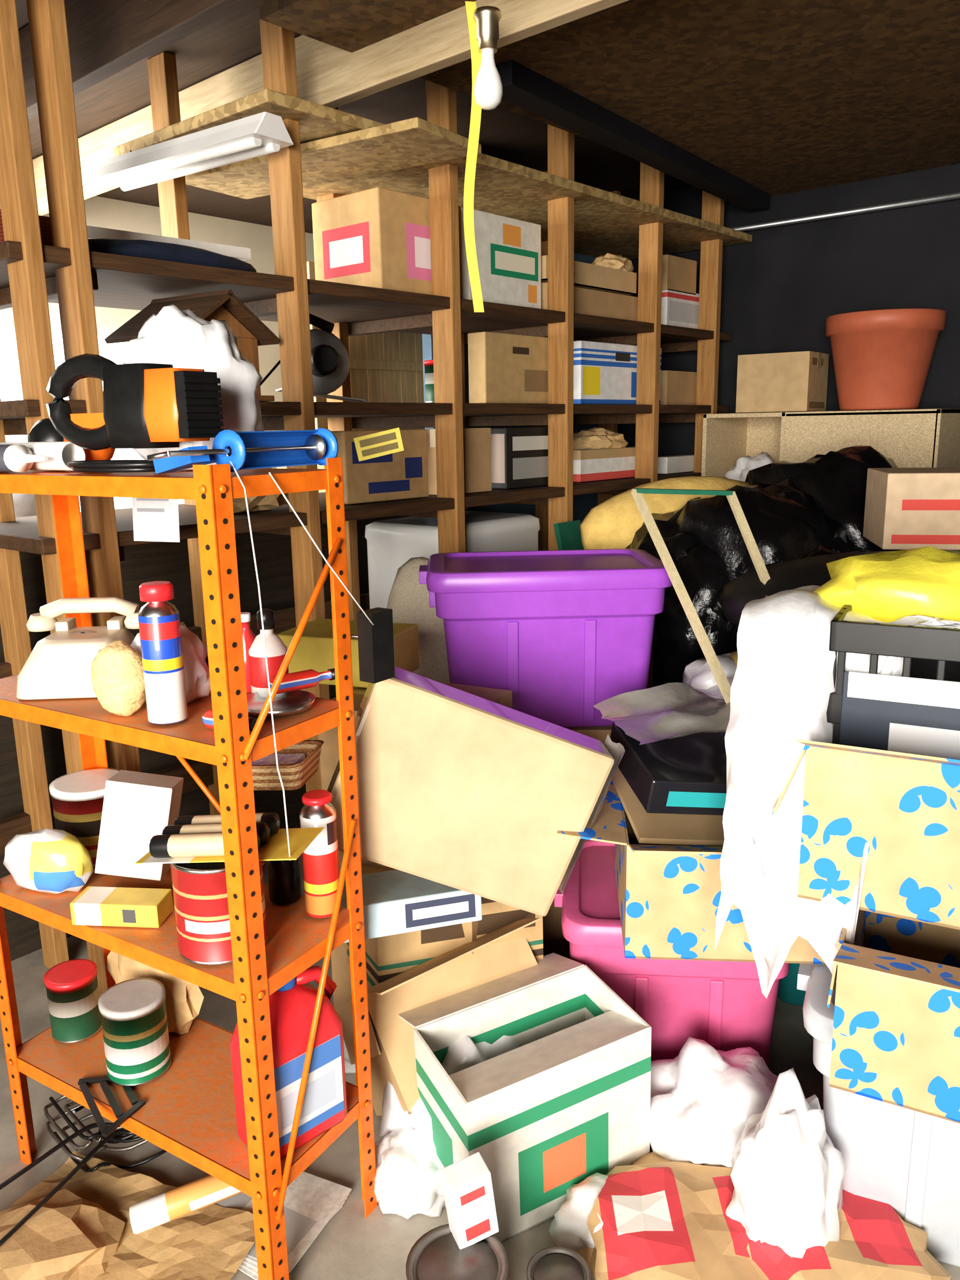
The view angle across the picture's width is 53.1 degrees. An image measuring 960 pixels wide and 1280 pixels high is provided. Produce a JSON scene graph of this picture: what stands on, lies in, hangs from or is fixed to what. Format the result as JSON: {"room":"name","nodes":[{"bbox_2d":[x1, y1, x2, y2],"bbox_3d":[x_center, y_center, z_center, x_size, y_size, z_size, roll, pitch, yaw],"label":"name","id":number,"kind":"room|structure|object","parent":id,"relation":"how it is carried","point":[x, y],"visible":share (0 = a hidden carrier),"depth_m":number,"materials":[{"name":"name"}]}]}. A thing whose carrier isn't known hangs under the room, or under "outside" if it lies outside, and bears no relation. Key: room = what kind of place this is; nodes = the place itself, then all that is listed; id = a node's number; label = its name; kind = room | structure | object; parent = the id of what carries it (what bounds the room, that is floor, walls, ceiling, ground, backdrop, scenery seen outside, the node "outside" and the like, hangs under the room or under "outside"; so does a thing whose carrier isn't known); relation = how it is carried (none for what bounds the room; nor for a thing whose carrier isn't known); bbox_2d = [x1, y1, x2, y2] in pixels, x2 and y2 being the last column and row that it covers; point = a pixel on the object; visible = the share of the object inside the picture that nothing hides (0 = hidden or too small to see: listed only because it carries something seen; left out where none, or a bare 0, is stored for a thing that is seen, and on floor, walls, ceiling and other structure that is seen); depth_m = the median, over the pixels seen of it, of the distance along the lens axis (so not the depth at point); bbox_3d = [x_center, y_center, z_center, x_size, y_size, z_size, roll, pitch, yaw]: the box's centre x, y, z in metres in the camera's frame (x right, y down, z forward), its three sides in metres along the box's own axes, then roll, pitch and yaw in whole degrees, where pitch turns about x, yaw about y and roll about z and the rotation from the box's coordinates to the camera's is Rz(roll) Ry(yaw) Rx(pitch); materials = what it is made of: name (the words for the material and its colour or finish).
{"room":"cluttered storage room","nodes":[
{"label":"cluttered storage room","id":0,"kind":"room"},
{"bbox_2d":[0,196,314,468],"bbox_3d":[-2.924,-0.443,3.403,0.100,2.620,7.350,10,16,40],"label":"wall","id":1,"kind":"structure","parent":0,"point":[100,212],"depth_m":4.79,"materials":[{"name":"beige paint"}]},
{"bbox_2d":[0,330,184,512],"bbox_3d":[-1.983,-0.814,4.347,0.020,1.100,2.300,10,16,40],"label":"window","id":2,"kind":"structure","parent":1,"relation":"in","point":[10,384],"depth_m":4.23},
{"bbox_2d":[15,0,693,233],"bbox_3d":[-0.638,-1.374,1.154,6.000,0.100,7.350,10,16,40],"label":"ceiling","id":3,"kind":"structure","parent":0,"point":[234,39],"depth_m":3.33,"materials":[{"name":"paint"}]},
{"bbox_2d":[0,0,769,215],"bbox_3d":[-0.583,-1.659,3.100,4.513,0.195,4.019,10,16,40],"label":"ceiling joists","id":4,"kind":"object","parent":3,"relation":"attached to","point":[106,37],"depth_m":2.54,"materials":[{"name":"wood"}]},
{"bbox_2d":[463,1,502,312],"bbox_3d":[0.011,-1.034,2.081,0.083,0.620,0.062,5,14,25],"label":"light","id":5,"kind":"object","parent":3,"relation":"hanging from","point":[483,21],"visible":1,"depth_m":2.04,"materials":[{"name":"gold metal"}]},
{"bbox_2d":[0,853,959,1279],"bbox_3d":[-0.592,1.280,1.747,6.000,0.100,7.350,10,16,40],"label":"floor","id":6,"kind":"structure","parent":0,"point":[351,1246],"depth_m":2.12,"materials":[{"name":"concrete"}]},
{"bbox_2d":[43,1095,166,1172],"bbox_3d":[-0.833,1.062,2.138,0.237,0.156,0.221,-8,14,-28],"label":"wire","id":7,"kind":"object","parent":6,"relation":"on","point":[97,1137],"visible":0.29,"depth_m":2.08,"materials":[{"name":"black plastic"}]},
{"bbox_2d":[8,1150,255,1279],"bbox_3d":[-0.728,1.181,1.831,0.520,0.032,0.400,4,14,22],"label":"wrapping paper","id":8,"kind":"object","parent":6,"relation":"on","point":[212,1242],"visible":0.57,"depth_m":1.89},
{"bbox_2d":[0,1188,125,1279],"bbox_3d":[-0.872,1.167,1.812,0.386,0.101,0.281,-8,14,-28],"label":"paper bag","id":9,"kind":"object","parent":8,"relation":"on","point":[71,1236],"visible":0.95,"depth_m":1.81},
{"bbox_2d":[129,1174,242,1234],"bbox_3d":[-0.546,1.091,1.893,0.272,0.082,0.052,-6,13,-19],"label":"cartridge","id":10,"kind":"object","parent":8,"relation":"on","point":[174,1203],"visible":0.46,"depth_m":1.86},
{"bbox_2d":[0,457,377,1279],"bbox_3d":[-0.625,0.418,1.891,0.773,1.520,0.313,7,15,31],"label":"metal shelving unit","id":11,"kind":"object","parent":6,"relation":"on","point":[188,1112],"visible":0.77,"depth_m":1.72,"materials":[{"name":"orange paint"}]},
{"bbox_2d":[3,828,93,894],"bbox_3d":[-0.880,0.443,1.963,0.188,0.123,0.110,4,13,20],"label":"plastic bag","id":12,"kind":"object","parent":11,"relation":"in","point":[50,861],"visible":1,"depth_m":1.92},
{"bbox_2d":[43,958,101,1043],"bbox_3d":[-0.896,0.797,2.121,0.107,0.144,0.107,10,16,40],"label":"can","id":13,"kind":"object","parent":11,"relation":"in","point":[72,986],"visible":0.94,"depth_m":2.08,"materials":[{"name":"metal"}]},
{"bbox_2d":[16,596,140,699],"bbox_3d":[-0.773,0.007,1.879,0.250,0.166,0.199,-2,13,-3],"label":"rotary telephone","id":14,"kind":"object","parent":11,"relation":"on","point":[58,666],"visible":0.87,"depth_m":1.81,"materials":[{"name":"beige plastic"}]},
{"bbox_2d":[49,767,120,867],"bbox_3d":[-0.847,0.387,2.105,0.161,0.169,0.161,4,14,23],"label":"can","id":15,"kind":"object","parent":11,"relation":"in","point":[77,797],"visible":0.42,"depth_m":2.03,"materials":[{"name":"red metal"}]},
{"bbox_2d":[27,417,155,472],"bbox_3d":[-0.690,-0.349,1.701,0.127,0.094,0.449,-12,17,-40],"label":"ear muffs","id":16,"kind":"object","parent":11,"relation":"on","point":[43,430],"visible":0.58,"depth_m":1.68,"materials":[{"name":"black plastic"}]},
{"bbox_2d":[45,353,223,450],"bbox_3d":[-0.585,-0.391,1.574,0.363,0.158,0.080,6,14,29],"label":"power tool","id":17,"kind":"object","parent":16,"relation":"on","point":[146,405],"visible":1,"depth_m":1.51,"materials":[{"name":"black plastic"}]},
{"bbox_2d":[90,640,145,716],"bbox_3d":[-0.633,0.066,1.692,0.117,0.129,0.078,6,14,29],"label":"sponge","id":18,"kind":"object","parent":11,"relation":"in","point":[117,677],"visible":0.92,"depth_m":1.66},
{"bbox_2d":[70,886,173,927],"bbox_3d":[-0.682,0.509,1.833,0.170,0.045,0.070,0,13,6],"label":"product box","id":19,"kind":"object","parent":11,"relation":"in","point":[95,905],"visible":1,"depth_m":1.80,"materials":[{"name":"cardboard"}]},
{"bbox_2d":[98,977,171,1087],"bbox_3d":[-0.712,0.810,1.989,0.130,0.169,0.130,10,16,40],"label":"can","id":20,"kind":"object","parent":11,"relation":"in","point":[133,1012],"visible":1,"depth_m":1.94,"materials":[{"name":"metal"}]},
{"bbox_2d":[94,769,183,880],"bbox_3d":[-0.695,0.377,1.965,0.162,0.220,0.125,-2,13,-3],"label":"carton","id":21,"kind":"object","parent":11,"relation":"in","point":[138,806],"visible":0.84,"depth_m":1.92,"materials":[{"name":"cardboard"}]},
{"bbox_2d":[107,950,203,1034],"bbox_3d":[-0.726,0.735,2.131,0.280,0.255,0.096,7,15,31],"label":"paper bag","id":22,"kind":"object","parent":11,"relation":"in","point":[184,999],"visible":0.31,"depth_m":2.08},
{"bbox_2d":[137,580,188,725],"bbox_3d":[-0.538,0.022,1.629,0.066,0.239,0.066,2,13,12],"label":"spray can","id":23,"kind":"object","parent":11,"relation":"in","point":[159,619],"visible":1,"depth_m":1.60,"materials":[{"name":"metal"}]},
{"bbox_2d":[130,621,210,703],"bbox_3d":[-0.568,0.040,1.763,0.151,0.146,0.117,0,13,6],"label":"plastic bag","id":24,"kind":"object","parent":11,"relation":"in","point":[195,653],"visible":0.42,"depth_m":1.74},
{"bbox_2d":[120,303,264,469],"bbox_3d":[-0.508,-0.443,1.691,0.246,0.277,0.152,-5,13,-16],"label":"plastic bag","id":25,"kind":"object","parent":11,"relation":"on","point":[174,336],"visible":0.45,"depth_m":1.65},
{"bbox_2d":[170,861,267,965],"bbox_3d":[-0.466,0.461,1.721,0.158,0.180,0.158,10,16,40],"label":"can","id":26,"kind":"object","parent":11,"relation":"in","point":[200,893],"visible":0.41,"depth_m":1.65,"materials":[{"name":"metal"}]},
{"bbox_2d":[134,812,324,864],"bbox_3d":[-0.439,0.347,1.690,0.299,0.064,0.130,2,13,11],"label":"pack","id":27,"kind":"object","parent":26,"relation":"on","point":[191,838],"visible":0.84,"depth_m":1.66,"materials":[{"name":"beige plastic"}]},
{"bbox_2d":[146,428,338,473],"bbox_3d":[-0.382,-0.300,1.522,0.150,0.065,0.372,10,17,40],"label":"gun","id":28,"kind":"object","parent":11,"relation":"on","point":[252,449],"visible":0.97,"depth_m":1.53,"materials":[{"name":"blue paint"}]},
{"bbox_2d":[248,608,288,698],"bbox_3d":[-0.392,0.024,1.777,0.070,0.165,0.069,5,14,23],"label":"bottle","id":29,"kind":"object","parent":11,"relation":"in","point":[276,650],"visible":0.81,"depth_m":1.75,"materials":[{"name":"red plastic"}]},
{"bbox_2d":[251,740,324,790],"bbox_3d":[-0.391,0.237,1.806,0.176,0.072,0.126,2,13,14],"label":"wicker basket","id":30,"kind":"object","parent":11,"relation":"on","point":[298,762],"visible":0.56,"depth_m":1.76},
{"bbox_2d":[230,965,347,1158],"bbox_3d":[-0.351,0.765,1.801,0.208,0.328,0.123,-13,17,-42],"label":"plastic jug","id":31,"kind":"object","parent":11,"relation":"in","point":[291,1006],"visible":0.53,"depth_m":1.76,"materials":[{"name":"red plastic"}]},
{"bbox_2d":[299,789,341,918],"bbox_3d":[-0.303,0.405,1.823,0.068,0.239,0.068,3,13,16],"label":"spray can","id":32,"kind":"object","parent":11,"relation":"in","point":[320,863],"visible":0.96,"depth_m":1.80,"materials":[{"name":"metal"}]},
{"bbox_2d":[350,607,394,683],"bbox_3d":[-0.204,0.006,1.729,0.080,0.125,0.055,8,16,36],"label":"transformer","id":33,"kind":"object","parent":11,"relation":"attached to","point":[375,642],"visible":0.92,"depth_m":1.70,"materials":[{"name":"black plastic"}]},
{"bbox_2d":[0,515,410,961],"bbox_3d":[-1.042,0.217,3.284,0.066,1.320,2.500,10,16,40],"label":"wall","id":34,"kind":"structure","parent":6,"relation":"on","point":[167,561],"depth_m":3.23,"materials":[{"name":"paint"}]},
{"bbox_2d":[214,1171,351,1279],"bbox_3d":[-0.459,1.164,1.968,0.331,0.017,0.252,6,14,28],"label":"newspapers","id":35,"kind":"object","parent":6,"relation":"on","point":[311,1201],"visible":0.34,"depth_m":1.96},
{"bbox_2d":[276,464,325,492],"bbox_3d":[-0.424,-0.134,4.470,0.502,1.465,0.800,10,16,40],"label":"cardboard box","id":36,"kind":"object","parent":6,"relation":"on","point":[319,466],"visible":0.02,"depth_m":4.01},
{"bbox_2d":[306,261,424,430],"bbox_3d":[-0.457,-1.217,4.199,0.035,0.750,0.720,10,16,40],"label":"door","id":37,"kind":"structure","parent":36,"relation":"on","point":[385,367],"depth_m":4.24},
{"bbox_2d":[0,0,752,997],"bbox_3d":[-0.054,-0.505,3.457,0.952,2.620,3.260,10,16,40],"label":"wooden shelving unit","id":38,"kind":"object","parent":6,"relation":"on","point":[334,153],"visible":0.61,"depth_m":2.76,"materials":[{"name":"wood"}]},
{"bbox_2d":[131,497,179,542],"bbox_3d":[-0.750,-0.313,2.220,0.130,0.170,0.013,4,13,20],"label":"paper note","id":39,"kind":"object","parent":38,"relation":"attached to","point":[155,519],"visible":0.64,"depth_m":2.22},
{"bbox_2d":[87,238,256,272],"bbox_3d":[-0.806,-0.976,2.451,0.158,0.072,0.569,10,16,40],"label":"tray","id":40,"kind":"object","parent":38,"relation":"on","point":[140,248],"visible":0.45,"depth_m":2.38,"materials":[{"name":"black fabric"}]},
{"bbox_2d":[88,111,293,191],"bbox_3d":[-0.788,-1.298,2.560,0.704,0.088,0.130,8,16,35],"label":"light","id":41,"kind":"object","parent":38,"relation":"attached to","point":[264,133],"visible":1,"depth_m":2.49,"materials":[{"name":"white metal"}]},
{"bbox_2d":[104,289,280,401],"bbox_3d":[-0.751,-0.767,2.533,0.300,0.271,0.332,7,15,33],"label":"birdhouse","id":42,"kind":"object","parent":38,"relation":"on","point":[250,333],"depth_m":2.50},
{"bbox_2d":[260,313,366,402],"bbox_3d":[-0.585,-0.867,2.961,0.454,0.262,0.220,-3,13,-7],"label":"saw","id":43,"kind":"object","parent":38,"relation":"in","point":[330,360],"visible":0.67,"depth_m":2.98,"materials":[{"name":"metal"}]},
{"bbox_2d":[330,429,428,504],"bbox_3d":[-0.319,-0.551,3.033,0.091,0.217,0.357,10,16,40],"label":"cardboard box","id":44,"kind":"object","parent":38,"relation":"in","point":[403,474],"visible":0.76,"depth_m":3.00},
{"bbox_2d":[311,186,462,298],"bbox_3d":[-0.293,-1.241,3.092,0.306,0.297,0.366,10,16,40],"label":"cardboard box","id":45,"kind":"object","parent":38,"relation":"in","point":[378,237],"visible":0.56,"depth_m":2.94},
{"bbox_2d":[426,427,491,494],"bbox_3d":[-0.069,-0.617,3.308,0.080,0.218,0.242,10,16,40],"label":"cardboard box","id":46,"kind":"object","parent":38,"relation":"in","point":[477,441],"visible":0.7,"depth_m":3.30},
{"bbox_2d":[460,208,541,309],"bbox_3d":[0.062,-1.299,3.324,0.080,0.297,0.392,10,16,40],"label":"cardboard box","id":47,"kind":"object","parent":38,"relation":"in","point":[508,249],"visible":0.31,"depth_m":3.29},
{"bbox_2d":[468,331,547,403],"bbox_3d":[0.116,-0.971,3.455,0.080,0.237,0.391,10,16,40],"label":"cardboard box","id":48,"kind":"object","parent":38,"relation":"in","point":[504,368],"visible":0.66,"depth_m":3.37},
{"bbox_2d":[490,426,547,488],"bbox_3d":[0.178,-0.684,3.590,0.085,0.217,0.355,10,16,40],"label":"cardboard box","id":49,"kind":"object","parent":38,"relation":"in","point":[519,455],"visible":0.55,"depth_m":3.49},
{"bbox_2d":[541,282,637,321],"bbox_3d":[0.424,-1.304,3.751,0.080,0.108,0.645,10,16,40],"label":"cardboard box","id":50,"kind":"object","parent":38,"relation":"on","point":[587,301],"visible":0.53,"depth_m":3.75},
{"bbox_2d":[541,255,636,295],"bbox_3d":[0.407,-1.401,3.712,0.082,0.084,0.610,10,16,40],"label":"cardboard box","id":51,"kind":"object","parent":50,"relation":"on","point":[588,276],"visible":0.59,"depth_m":3.73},
{"bbox_2d":[572,446,635,482],"bbox_3d":[0.520,-0.730,3.981,0.080,0.124,0.473,10,16,40],"label":"cardboard box","id":52,"kind":"object","parent":38,"relation":"on","point":[592,464],"visible":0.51,"depth_m":3.90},
{"bbox_2d":[573,340,661,404],"bbox_3d":[0.556,-1.089,3.950,0.080,0.237,0.602,10,16,40],"label":"cardboard box","id":53,"kind":"object","parent":38,"relation":"in","point":[604,373],"visible":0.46,"depth_m":3.83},
{"bbox_2d":[330,850,478,1009],"bbox_3d":[-0.113,0.750,2.430,0.402,0.621,0.340,6,14,27],"label":"cardboard box","id":54,"kind":"object","parent":6,"relation":"on","point":[340,968],"visible":0.02,"depth_m":2.37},
{"bbox_2d":[318,681,512,790],"bbox_3d":[-0.148,0.293,2.320,0.362,0.321,0.300,6,14,27],"label":"cardboard box","id":55,"kind":"object","parent":54,"relation":"on","point":[329,756],"visible":0.18,"depth_m":2.27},
{"bbox_2d":[277,618,419,687],"bbox_3d":[-0.338,0.031,2.480,0.300,0.120,0.220,4,13,20],"label":"cardboard box","id":56,"kind":"object","parent":55,"relation":"on","point":[314,650],"visible":0.52,"depth_m":2.41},
{"bbox_2d":[374,1123,445,1219],"bbox_3d":[-0.137,1.088,2.001,0.202,0.149,0.218,-1,13,-2],"label":"plastic bag","id":57,"kind":"object","parent":6,"relation":"on","point":[408,1180],"visible":0.65,"depth_m":1.94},
{"bbox_2d":[335,917,540,1117],"bbox_3d":[-0.078,0.853,2.232,0.455,0.503,0.398,-8,14,-29],"label":"cardboard box","id":58,"kind":"object","parent":6,"relation":"on","point":[455,971],"visible":0.5,"depth_m":2.10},
{"bbox_2d":[379,1035,519,1139],"bbox_3d":[-0.062,0.955,2.143,0.345,0.343,0.377,-3,13,-10],"label":"plastic bag","id":59,"kind":"object","parent":6,"relation":"on","point":[463,1053],"visible":0.16,"depth_m":2.02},
{"bbox_2d":[346,864,543,988],"bbox_3d":[-0.095,0.656,2.309,0.420,0.335,0.340,-6,14,-21],"label":"cardboard box","id":60,"kind":"object","parent":59,"relation":"on","point":[387,957],"visible":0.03,"depth_m":2.15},
{"bbox_2d":[340,869,482,943],"bbox_3d":[-0.174,0.555,2.051,0.303,0.116,0.227,-6,13,-19],"label":"cardboard box","id":61,"kind":"object","parent":60,"relation":"on","point":[396,901],"visible":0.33,"depth_m":1.97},
{"bbox_2d":[364,510,540,608],"bbox_3d":[-0.082,0.149,3.707,0.398,1.235,0.570,10,16,40],"label":"storage bin","id":62,"kind":"object","parent":6,"relation":"on","point":[391,543],"visible":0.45,"depth_m":3.46,"materials":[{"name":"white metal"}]},
{"bbox_2d":[405,1223,508,1279],"bbox_3d":[-0.037,1.145,1.641,0.178,0.190,0.173,5,14,23],"label":"tin","id":63,"kind":"object","parent":6,"relation":"on","point":[436,1255],"visible":0.87,"depth_m":1.63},
{"bbox_2d":[439,1152,498,1249],"bbox_3d":[-0.018,0.972,1.665,0.094,0.152,0.062,-6,14,-22],"label":"box","id":64,"kind":"object","parent":63,"relation":"on","point":[467,1184],"visible":1,"depth_m":1.64,"materials":[{"name":"cardboard"}]},
{"bbox_2d":[397,952,651,1242],"bbox_3d":[0.086,0.950,2.058,0.439,0.395,0.375,-7,14,-26],"label":"cardboard box","id":65,"kind":"object","parent":6,"relation":"on","point":[557,1110],"visible":0.69,"depth_m":1.93,"materials":[{"name":"cardboard"}]},
{"bbox_2d":[542,898,569,958],"bbox_3d":[0.207,0.753,2.895,0.522,0.401,0.360,-2,13,-4],"label":"cardboard box","id":66,"kind":"object","parent":6,"relation":"on","point":[554,941],"visible":0.02,"depth_m":2.73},
{"bbox_2d":[564,725,618,767],"bbox_3d":[0.201,0.380,2.811,0.502,0.356,0.340,0,13,3],"label":"cardboard box","id":67,"kind":"object","parent":66,"relation":"on","point":[600,733],"visible":0.02,"depth_m":2.60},
{"bbox_2d":[418,548,672,727],"bbox_3d":[0.181,-0.011,2.708,0.690,0.434,0.432,-1,13,-2],"label":"storage tote","id":68,"kind":"object","parent":67,"relation":"on","point":[569,632],"visible":0.9,"depth_m":2.52,"materials":[{"name":"plastic"}]},
{"bbox_2d":[526,1246,590,1279],"bbox_3d":[0.138,1.172,1.696,0.117,0.132,0.112,4,14,23],"label":"tin","id":69,"kind":"object","parent":6,"relation":"on","point":[552,1262],"visible":1,"depth_m":1.70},
{"bbox_2d":[549,1172,608,1250],"bbox_3d":[0.263,1.135,1.860,0.259,0.104,0.213,6,15,30],"label":"plastic bag","id":70,"kind":"object","parent":6,"relation":"on","point":[569,1228],"visible":0.34,"depth_m":1.86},
{"bbox_2d":[574,1152,769,1279],"bbox_3d":[0.412,1.131,1.830,0.470,0.120,0.446,-9,15,-31],"label":"paper bag","id":71,"kind":"object","parent":6,"relation":"on","point":[662,1218],"visible":0.64,"depth_m":1.79,"materials":[{"name":"paper"}]},
{"bbox_2d":[725,1067,846,1258],"bbox_3d":[0.573,0.989,1.797,0.222,0.406,0.205,-10,15,-34],"label":"plastic bag","id":72,"kind":"object","parent":71,"relation":"on","point":[787,1175],"visible":0.83,"depth_m":1.74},
{"bbox_2d":[554,839,789,1067],"bbox_3d":[0.481,0.819,2.438,0.580,0.462,0.497,0,13,6],"label":"storage tote","id":73,"kind":"object","parent":6,"relation":"on","point":[723,1004],"visible":0.36,"depth_m":2.22,"materials":[{"name":"plastic"}]},
{"bbox_2d":[557,780,824,964],"bbox_3d":[0.498,0.479,2.059,0.661,0.300,0.534,0,13,5],"label":"box","id":74,"kind":"object","parent":73,"relation":"on","point":[669,896],"visible":0.45,"depth_m":1.95,"materials":[{"name":"cardboard"}]},
{"bbox_2d":[326,666,624,916],"bbox_3d":[-0.018,0.308,1.972,0.640,0.532,0.144,-2,13,-6],"label":"carton","id":75,"kind":"object","parent":74,"relation":"on","point":[459,789],"visible":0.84,"depth_m":1.91,"materials":[{"name":"cardboard"}]},
{"bbox_2d":[611,767,724,846],"bbox_3d":[0.508,0.362,2.096,0.402,0.080,0.320,-2,13,-4],"label":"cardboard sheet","id":76,"kind":"object","parent":74,"relation":"on","point":[648,828],"visible":0.21,"depth_m":1.99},
{"bbox_2d":[609,721,726,815],"bbox_3d":[0.502,0.277,2.081,0.390,0.157,0.287,-3,13,-10],"label":"box","id":77,"kind":"object","parent":74,"relation":"on","point":[685,775],"visible":0.4,"depth_m":1.97,"materials":[{"name":"cardboard"}]},
{"bbox_2d":[593,682,730,745],"bbox_3d":[0.492,0.157,2.163,0.424,0.050,0.323,-4,13,-11],"label":"plastic wrap","id":78,"kind":"object","parent":77,"relation":"on","point":[669,710],"visible":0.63,"depth_m":2.17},
{"bbox_2d":[630,487,770,703],"bbox_3d":[0.630,-0.093,2.367,0.290,0.531,0.621,-5,13,-16],"label":"frame","id":79,"kind":"object","parent":77,"relation":"on","point":[718,674],"visible":0.71,"depth_m":2.43,"materials":[{"name":"brown wood"}]},
{"bbox_2d":[641,1036,778,1167],"bbox_3d":[0.506,0.996,2.079,0.359,0.273,0.333,4,14,22],"label":"plastic bag","id":80,"kind":"object","parent":6,"relation":"on","point":[703,1099],"visible":0.65,"depth_m":1.99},
{"bbox_2d":[701,408,959,550],"bbox_3d":[1.464,-0.161,4.135,0.960,1.600,0.400,10,16,40],"label":"cabinet","id":81,"kind":"object","parent":6,"relation":"on","point":[912,438],"visible":0.27,"depth_m":3.78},
{"bbox_2d":[735,351,829,412],"bbox_3d":[1.282,-1.088,4.075,0.302,0.236,0.260,8,15,35],"label":"cardboard box","id":82,"kind":"object","parent":81,"relation":"on","point":[791,381],"visible":0.98,"depth_m":3.97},
{"bbox_2d":[825,308,946,410],"bbox_3d":[1.585,-1.094,3.792,0.434,0.360,0.434,10,16,40],"label":"terracotta planter","id":83,"kind":"object","parent":81,"relation":"on","point":[882,358],"visible":1,"depth_m":3.65,"materials":[{"name":"ceramic"}]},
{"bbox_2d":[746,1189,951,1279],"bbox_3d":[0.641,1.132,1.801,0.428,0.123,0.403,-1,13,0],"label":"paper bag","id":84,"kind":"object","parent":6,"relation":"on","point":[874,1242],"visible":0.41,"depth_m":1.73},
{"bbox_2d":[796,962,959,1267],"bbox_3d":[0.988,0.912,1.915,0.690,0.491,0.454,5,14,23],"label":"storage tote","id":85,"kind":"object","parent":6,"relation":"on","point":[907,1160],"visible":0.49,"depth_m":1.81,"materials":[{"name":"plastic"}]},
{"bbox_2d":[826,909,959,1123],"bbox_3d":[0.863,0.586,1.558,0.533,0.293,0.517,6,14,27],"label":"box","id":86,"kind":"object","parent":85,"relation":"on","point":[896,1040],"visible":0.66,"depth_m":1.52,"materials":[{"name":"cardboard"}]},
{"bbox_2d":[771,738,959,929],"bbox_3d":[0.826,0.271,1.587,0.616,0.320,0.546,6,14,27],"label":"box","id":87,"kind":"object","parent":86,"relation":"on","point":[906,806],"visible":0.78,"depth_m":1.53,"materials":[{"name":"cardboard"}]},
{"bbox_2d":[714,585,959,998],"bbox_3d":[0.724,0.263,1.710,0.516,0.693,0.494,5,14,23],"label":"cloth","id":88,"kind":"object","parent":87,"relation":"on","point":[782,685],"visible":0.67,"depth_m":1.62,"materials":[{"name":"fabric"}]},
{"bbox_2d":[813,546,959,622],"bbox_3d":[0.785,-0.097,1.699,0.375,0.138,0.291,2,13,12],"label":"plastic bag","id":89,"kind":"object","parent":88,"relation":"on","point":[888,587],"visible":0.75,"depth_m":1.63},
{"bbox_2d":[826,604,959,760],"bbox_3d":[0.785,0.083,1.633,0.330,0.270,0.333,6,14,27],"label":"crate","id":90,"kind":"object","parent":87,"relation":"in","point":[917,712],"visible":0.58,"depth_m":1.51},
{"bbox_3d":[1.060,0.417,3.266,0.776,0.865,0.830,-12,17,-40],"label":"sack","id":91,"kind":"object","parent":6,"relation":"on","visible":0},
{"bbox_2d":[625,497,701,648],"bbox_3d":[0.703,-0.227,3.127,0.555,0.477,0.513,-5,13,-18],"label":"garbage bag","id":92,"kind":"object","parent":91,"relation":"on","point":[677,544],"visible":0.15,"depth_m":3.00,"materials":[{"name":"plastic"}]},
{"bbox_2d":[653,542,743,683],"bbox_3d":[0.813,-0.116,3.063,0.562,0.515,0.624,5,14,23],"label":"garbage bag","id":93,"kind":"object","parent":91,"relation":"on","point":[703,574],"visible":0.2,"depth_m":2.85,"materials":[{"name":"plastic"}]},
{"bbox_2d":[674,478,848,652],"bbox_3d":[0.895,-0.207,3.084,0.644,0.607,0.747,1,13,8],"label":"garbage bag","id":94,"kind":"object","parent":91,"relation":"on","point":[774,514],"visible":0.24,"depth_m":2.85,"materials":[{"name":"plastic"}]},
{"bbox_2d":[579,476,749,549],"bbox_3d":[0.716,-0.359,3.298,0.787,0.401,0.261,-4,13,-14],"label":"sack","id":95,"kind":"object","parent":94,"relation":"on","point":[613,523],"visible":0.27,"depth_m":3.16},
{"bbox_2d":[734,545,859,640],"bbox_3d":[0.999,-0.022,2.725,0.499,0.495,0.483,6,14,29],"label":"garbage bag","id":96,"kind":"object","parent":91,"relation":"on","point":[821,550],"visible":0.02,"depth_m":2.66,"materials":[{"name":"plastic"}]},
{"bbox_2d":[718,550,892,626],"bbox_3d":[1.046,-0.123,2.452,0.848,0.204,0.593,2,13,11],"label":"seat pad","id":97,"kind":"object","parent":96,"relation":"on","point":[791,574],"visible":0.27,"depth_m":2.42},
{"bbox_2d":[862,467,959,550],"bbox_3d":[1.292,-0.364,2.631,0.400,0.200,0.300,2,13,12],"label":"cardboard box","id":98,"kind":"object","parent":97,"relation":"on","point":[906,508],"visible":1,"depth_m":2.52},
{"bbox_2d":[744,445,903,552],"bbox_3d":[1.160,-0.345,3.258,0.746,0.616,0.599,10,16,39],"label":"garbage bag","id":99,"kind":"object","parent":91,"relation":"on","point":[836,481],"visible":0.09,"depth_m":3.03,"materials":[{"name":"plastic"}]},
{"bbox_3d":[-0.163,0.661,3.221,0.242,0.451,0.240,10,16,40],"label":"cardboard box","id":100,"kind":"object","parent":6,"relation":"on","visible":0},
{"bbox_2d":[386,556,449,682],"bbox_3d":[-0.175,0.088,3.093,0.310,0.715,0.280,10,16,40],"label":"burlap sack","id":101,"kind":"object","parent":100,"relation":"on","point":[408,600],"visible":0.12,"depth_m":2.95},
{"bbox_2d":[421,252,598,523],"bbox_3d":[0.271,-0.745,4.503,0.050,2.620,1.450,10,16,40],"label":"wall","id":102,"kind":"structure","parent":0,"point":[582,504],"depth_m":4.37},
{"bbox_2d":[258,0,959,196],"bbox_3d":[1.723,-1.520,2.080,3.650,0.100,2.650,10,16,40],"label":"ceiling panel","id":103,"kind":"object","parent":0,"point":[781,96],"depth_m":2.68,"materials":[{"name":"wood"}]},
{"bbox_2d":[616,163,959,686],"bbox_3d":[2.377,-0.578,3.592,4.350,2.620,0.100,10,16,40],"label":"wall","id":104,"kind":"structure","parent":0,"point":[780,288],"depth_m":4.09,"materials":[{"name":"black paint"}]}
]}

